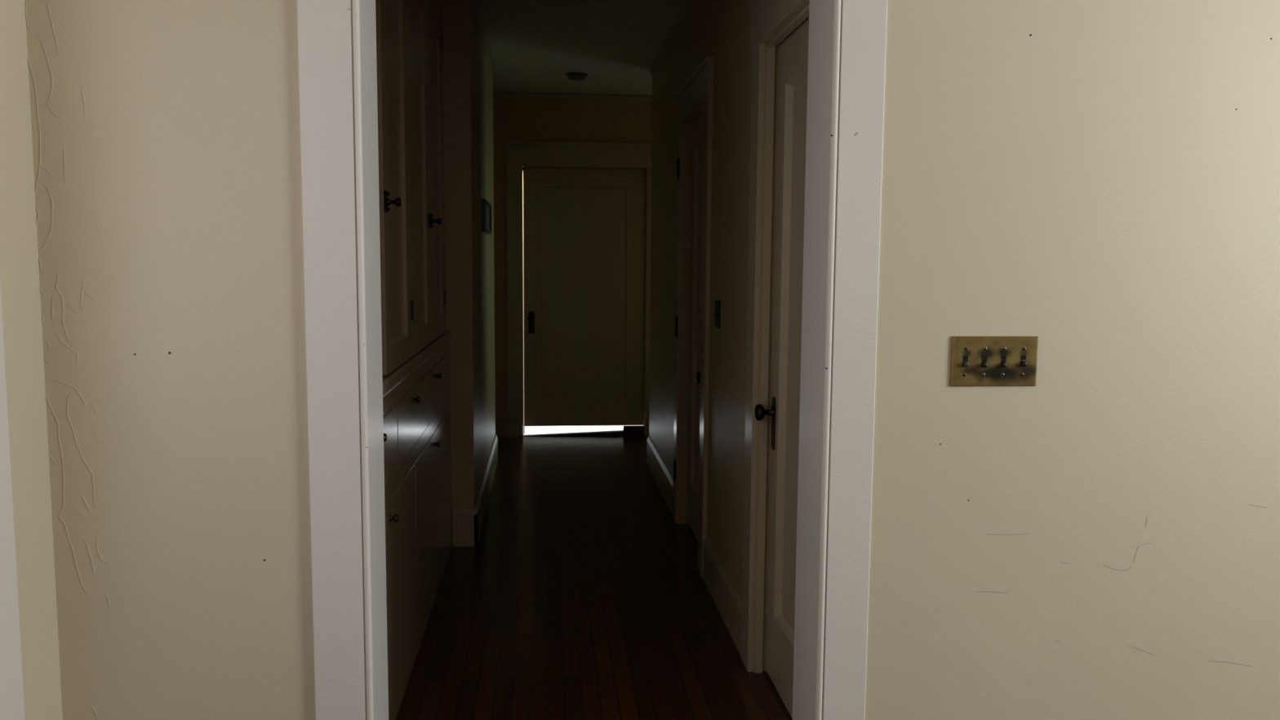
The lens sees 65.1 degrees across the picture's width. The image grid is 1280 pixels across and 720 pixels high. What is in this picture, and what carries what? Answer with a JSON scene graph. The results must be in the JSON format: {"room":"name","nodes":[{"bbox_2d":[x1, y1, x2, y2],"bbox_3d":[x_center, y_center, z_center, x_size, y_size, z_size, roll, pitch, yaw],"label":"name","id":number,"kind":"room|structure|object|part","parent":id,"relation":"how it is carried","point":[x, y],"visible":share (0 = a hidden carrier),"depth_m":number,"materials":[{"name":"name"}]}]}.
{"room":"living room","nodes":[
{"label":"living room","id":0,"kind":"room"},
{"bbox_2d":[0,0,62,719],"bbox_3d":[-1.106,0.118,-0.460,0.120,2.680,5.270,0,6,-5],"label":"wall","id":1,"kind":"structure","parent":0,"point":[19,254],"depth_m":2.10,"materials":[{"name":"beige paint"}]},
{"bbox_2d":[0,280,25,719],"bbox_3d":[-1.200,0.117,1.287,0.016,2.330,1.448,0,6,-5],"label":"trim","id":2,"kind":"structure","parent":1,"relation":"attached to","point":[11,687],"depth_m":2.00,"materials":[{"name":"white wood"}]},
{"bbox_2d":[442,0,495,515],"bbox_3d":[-1.090,-0.399,4.643,0.594,2.680,4.480,0,6,-5],"label":"wall","id":3,"kind":"structure","parent":0,"point":[468,75],"depth_m":4.88,"materials":[{"name":"beige paint"}]},
{"bbox_2d":[452,434,497,546],"bbox_3d":[-0.959,0.719,5.972,0.122,0.190,2.096,0,6,-5],"label":"baseboard","id":4,"kind":"structure","parent":3,"relation":"attached to","point":[467,522],"depth_m":4.95,"materials":[{"name":"paint"}]},
{"bbox_2d":[471,0,496,74],"bbox_3d":[-0.884,-1.834,5.727,0.022,0.028,2.080,0,6,-5],"label":"trim","id":5,"kind":"structure","parent":3,"relation":"attached to","point":[475,3],"depth_m":5.57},
{"bbox_2d":[480,198,491,234],"bbox_3d":[-0.891,-0.828,5.819,0.022,0.180,0.640,0,6,-5],"label":"picture frame","id":6,"kind":"object","parent":3,"relation":"attached to","point":[486,206],"visible":1,"depth_m":5.69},
{"bbox_2d":[484,203,489,230],"bbox_3d":[-0.895,-0.828,5.818,0.011,0.144,0.604,0,6,-5],"label":"picture","id":7,"kind":"object","parent":6,"relation":"attached to","point":[486,205],"depth_m":5.84},
{"bbox_2d":[493,92,652,436],"bbox_3d":[0.103,-0.733,8.031,5.100,2.680,0.160,0,6,-5],"label":"wall","id":8,"kind":"structure","parent":0,"point":[514,118],"depth_m":7.80,"materials":[{"name":"beige paint"}]},
{"bbox_2d":[495,413,507,436],"bbox_3d":[-0.247,0.515,8.037,4.200,0.190,0.016,0,6,-5],"label":"baseboard","id":9,"kind":"structure","parent":8,"relation":"attached to","point":[501,419],"depth_m":7.95,"materials":[{"name":"paint"}]},
{"bbox_2d":[522,167,524,433],"bbox_3d":[-0.453,-0.460,8.061,0.969,2.122,0.043,0,6,-5],"label":"trim","id":10,"kind":"structure","parent":8,"relation":"attached to","point":[522,167],"depth_m":8.01,"materials":[{"name":"white wood"}]},
{"bbox_2d":[493,92,652,100],"bbox_3d":[-0.227,-2.037,7.775,4.200,0.028,0.022,0,6,-5],"label":"trim","id":11,"kind":"structure","parent":8,"relation":"attached to","point":[495,95],"depth_m":7.75,"materials":[{"name":"white wood"}]},
{"bbox_2d":[502,141,651,436],"bbox_3d":[-0.438,-0.538,7.897,1.259,2.310,0.045,0,6,-5],"label":"trim","id":12,"kind":"structure","parent":8,"relation":"attached to","point":[518,154],"depth_m":7.82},
{"bbox_2d":[523,425,644,436],"bbox_3d":[-0.452,0.570,8.064,0.977,0.071,0.056,0,6,-5],"label":"trim","id":13,"kind":"structure","parent":8,"relation":"attached to","point":[627,429],"depth_m":8.06,"materials":[{"name":"brown wood"}]},
{"bbox_2d":[523,167,645,426],"bbox_3d":[-0.442,-0.486,7.983,0.960,2.048,0.104,0,6,-5],"label":"door","id":14,"kind":"structure","parent":8,"relation":"in","point":[584,229],"depth_m":8.00,"materials":[{"name":"white wood"}]},
{"bbox_3d":[-0.864,-0.334,7.938,0.057,0.057,0.061,0,6,-5],"label":"knob","id":15,"kind":"part","parent":14,"relation":"part of","materials":[{"name":"black metal"}]},
{"bbox_3d":[-0.863,-0.298,7.974,0.048,0.176,0.003,0,6,-5],"label":"knob plate","id":16,"kind":"part","parent":14,"relation":"part of","materials":[{"name":"brown metal"}]},
{"bbox_2d":[523,425,622,435],"bbox_3d":[-0.632,0.578,8.934,2.800,0.118,1.700,0,6,-5],"label":"floor","id":17,"kind":"structure","parent":0,"point":[528,429],"depth_m":8.36,"materials":[{"name":"paint"}]},
{"bbox_2d":[477,0,687,96],"bbox_3d":[1.179,-1.561,2.404,6.200,0.120,11.260,0,6,-5],"label":"ceiling","id":18,"kind":"structure","parent":0,"point":[534,44],"depth_m":5.88,"materials":[{"name":"paint"}]},
{"bbox_2d":[566,71,587,80],"bbox_3d":[-0.432,-1.950,6.908,0.148,0.040,0.148,0,6,-5],"label":"smoke detector","id":19,"kind":"object","parent":18,"relation":"attached to","point":[574,76],"visible":1,"depth_m":6.86,"materials":[{"name":"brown plastic"}]},
{"bbox_2d":[395,435,791,719],"bbox_3d":[1.160,1.227,2.657,6.200,0.120,11.200,0,6,-5],"label":"floor","id":20,"kind":"structure","parent":0,"point":[580,595],"depth_m":4.03,"materials":[{"name":"brown wood"}]},
{"bbox_2d":[375,0,452,719],"bbox_3d":[-0.985,-0.284,3.614,0.452,2.660,2.390,0,6,-5],"label":"linen cabinet","id":21,"kind":"object","parent":20,"relation":"on","point":[416,375],"visible":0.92,"depth_m":3.47,"materials":[{"name":"paint"}]},
{"bbox_3d":[-0.709,0.213,2.752,0.028,0.024,0.024,0,6,-5],"label":"knob","id":22,"kind":"part","parent":21,"relation":"part of","materials":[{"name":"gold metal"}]},
{"bbox_3d":[-0.741,0.271,2.828,0.023,0.205,0.585,0,6,-5],"label":"drawer","id":23,"kind":"part","parent":21,"relation":"part of","materials":[{"name":"paint"}]},
{"bbox_3d":[-0.766,-0.657,3.119,0.018,1.354,0.543,0,6,-5],"label":"cabinet door","id":24,"kind":"part","parent":21,"relation":"part of","materials":[{"name":"paint"}]},
{"bbox_3d":[-0.729,0.469,2.972,0.028,0.024,0.024,0,6,-5],"label":"knob","id":25,"kind":"part","parent":21,"relation":"part of","materials":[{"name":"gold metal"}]},
{"bbox_3d":[-0.712,-0.456,2.898,0.041,0.027,0.027,0,6,-5],"label":"latch knob","id":26,"kind":"part","parent":21,"relation":"part of","materials":[{"name":"brown metal"}]},
{"bbox_3d":[-0.761,0.543,3.053,0.023,0.252,0.980,0,6,-5],"label":"drawer","id":27,"kind":"part","parent":21,"relation":"part of","materials":[{"name":"paint"}]},
{"bbox_3d":[-0.805,0.200,3.519,0.023,0.205,0.750,0,6,-5],"label":"drawer","id":28,"kind":"part","parent":21,"relation":"part of","materials":[{"name":"paint"}]},
{"bbox_3d":[-0.778,0.138,3.485,0.028,0.024,0.024,0,6,-5],"label":"knob","id":29,"kind":"part","parent":21,"relation":"part of","materials":[{"name":"black metal"}]},
{"bbox_3d":[-0.818,-0.714,3.676,0.018,1.354,0.568,0,6,-5],"label":"cabinet door","id":30,"kind":"part","parent":21,"relation":"part of","materials":[{"name":"paint"}]},
{"bbox_3d":[-0.864,0.431,4.148,0.023,0.252,1.170,0,6,-5],"label":"drawer","id":31,"kind":"part","parent":21,"relation":"part of","materials":[{"name":"paint"}]},
{"bbox_3d":[-0.871,-0.772,4.241,0.018,1.354,0.560,0,6,-5],"label":"cabinet door","id":32,"kind":"part","parent":21,"relation":"part of","materials":[{"name":"paint"}]},
{"bbox_3d":[-0.816,-0.555,4.014,0.041,0.027,0.027,0,6,-5],"label":"latch knob","id":33,"kind":"part","parent":21,"relation":"part of","materials":[{"name":"brown metal"}]},
{"bbox_3d":[-0.839,0.349,4.147,0.028,0.024,0.024,0,6,-5],"label":"knob","id":34,"kind":"part","parent":21,"relation":"part of","materials":[{"name":"black metal"}]},
{"bbox_3d":[-0.879,0.120,4.309,0.023,0.205,0.785,0,6,-5],"label":"drawer","id":35,"kind":"part","parent":21,"relation":"part of","materials":[{"name":"paint"}]},
{"bbox_3d":[-0.844,0.066,4.188,0.028,0.024,0.024,0,6,-5],"label":"knob","id":36,"kind":"part","parent":21,"relation":"part of","materials":[{"name":"black metal"}]},
{"bbox_2d":[24,0,1279,719],"bbox_3d":[1.141,-0.164,2.497,5.144,2.680,0.231,0,6,-5],"label":"wall","id":37,"kind":"structure","parent":0,"point":[1098,181],"depth_m":2.33,"materials":[{"name":"beige paint"}]},
{"bbox_2d":[297,0,374,719],"bbox_3d":[-0.673,0.110,2.233,0.130,2.160,0.014,0,6,-5],"label":"trim","id":38,"kind":"structure","parent":37,"relation":"attached to","point":[329,31],"depth_m":2.21,"materials":[{"name":"white wood"}]},
{"bbox_2d":[360,0,388,719],"bbox_3d":[-0.633,0.098,2.359,0.018,2.160,0.230,0,6,-5],"label":"trim","id":39,"kind":"structure","parent":37,"relation":"attached to","point":[367,7],"depth_m":2.36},
{"bbox_2d":[791,0,833,719],"bbox_3d":[0.430,0.096,2.458,0.018,2.160,0.230,0,6,-5],"label":"trim","id":40,"kind":"structure","parent":37,"relation":"attached to","point":[820,11],"depth_m":2.45,"materials":[{"name":"white wood"}]},
{"bbox_2d":[814,0,887,719],"bbox_3d":[0.488,0.108,2.341,0.122,2.160,0.015,0,6,-5],"label":"trim","id":41,"kind":"structure","parent":37,"relation":"attached to","point":[859,26],"depth_m":2.32,"materials":[{"name":"white wood"}]},
{"bbox_2d":[949,336,1038,386],"bbox_3d":[0.829,0.002,2.360,0.210,0.116,0.019,0,6,-5],"label":"light switch","id":42,"kind":"object","parent":37,"relation":"attached to","point":[975,361],"visible":1,"depth_m":2.35,"materials":[{"name":"gold metal"}]},
{"bbox_3d":[0.765,0.009,2.354,0.011,0.016,0.018,1,6,1],"label":"lever","id":43,"kind":"part","parent":42,"relation":"part of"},
{"bbox_3d":[0.811,0.010,2.359,0.012,0.017,0.017,0,6,-5],"label":"lever","id":44,"kind":"part","parent":42,"relation":"part of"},
{"bbox_3d":[0.858,0.010,2.364,0.012,0.017,0.017,0,6,-5],"label":"lever","id":45,"kind":"part","parent":42,"relation":"part of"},
{"bbox_3d":[0.906,0.008,2.367,0.012,0.015,0.018,0,6,-5],"label":"lever","id":46,"kind":"part","parent":42,"relation":"part of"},
{"bbox_2d":[648,0,809,671],"bbox_3d":[0.368,-0.395,4.714,0.190,2.680,4.350,0,6,-5],"label":"wall","id":47,"kind":"structure","parent":0,"point":[721,29],"depth_m":4.16,"materials":[{"name":"beige paint"}]},
{"bbox_2d":[648,0,695,75],"bbox_3d":[0.273,-1.708,4.571,0.022,0.028,4.350,0,6,-5],"label":"trim","id":48,"kind":"structure","parent":47,"relation":"attached to","point":[689,3],"depth_m":5.54,"materials":[{"name":"white wood"}]},
{"bbox_2d":[673,113,704,541],"bbox_3d":[0.279,-0.136,4.912,0.112,2.099,0.820,0,6,-5],"label":"door","id":49,"kind":"structure","parent":47,"relation":"in","point":[697,144],"depth_m":5.16,"materials":[{"name":"white wood"}]},
{"bbox_3d":[0.290,0.082,4.629,0.061,0.057,0.057,0,6,-5],"label":"knob","id":50,"kind":"part","parent":49,"relation":"part of","materials":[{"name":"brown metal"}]},
{"bbox_2d":[672,56,713,577],"bbox_3d":[0.239,-0.211,4.897,0.034,2.275,1.060,0,6,-5],"label":"trim","id":51,"kind":"structure","parent":47,"relation":"attached to","point":[697,91],"depth_m":4.48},
{"bbox_2d":[646,435,742,656],"bbox_3d":[0.214,0.798,5.280,0.016,0.190,3.440,0,6,-5],"label":"baseboard","id":52,"kind":"structure","parent":47,"relation":"attached to","point":[724,593],"depth_m":4.17,"materials":[{"name":"paint"}]},
{"bbox_2d":[713,299,720,328],"bbox_3d":[0.317,-0.192,4.164,0.014,0.114,0.116,0,6,-5],"label":"light switch","id":53,"kind":"object","parent":47,"relation":"attached to","point":[717,303],"visible":1,"depth_m":4.14,"materials":[{"name":"brown metal"}]},
{"bbox_2d":[741,0,809,671],"bbox_3d":[0.413,-0.021,3.035,0.034,2.275,0.920,0,6,-5],"label":"trim","id":54,"kind":"structure","parent":47,"relation":"attached to","point":[768,17],"depth_m":3.36,"materials":[{"name":"white wood"}]},
{"bbox_2d":[754,17,808,717],"bbox_3d":[0.462,0.059,3.002,0.102,2.099,0.722,0,6,-5],"label":"door","id":55,"kind":"structure","parent":47,"relation":"in","point":[793,55],"depth_m":3.21,"materials":[{"name":"white wood"}]},
{"bbox_3d":[0.412,0.174,3.325,0.061,0.057,0.057,0,6,-5],"label":"knob","id":56,"kind":"part","parent":55,"relation":"part of","materials":[{"name":"brown metal"}]},
{"bbox_3d":[0.443,0.210,3.332,0.003,0.176,0.048,0,6,-5],"label":"knob plate","id":57,"kind":"part","parent":55,"relation":"part of","materials":[{"name":"brown metal"}]},
{"bbox_2d":[754,3,809,672],"bbox_3d":[0.450,0.064,3.002,0.026,2.115,0.730,0,6,-5],"label":"trim","id":58,"kind":"structure","parent":47,"relation":"attached to","point":[803,15],"depth_m":3.33,"materials":[{"name":"white wood"}]}
]}

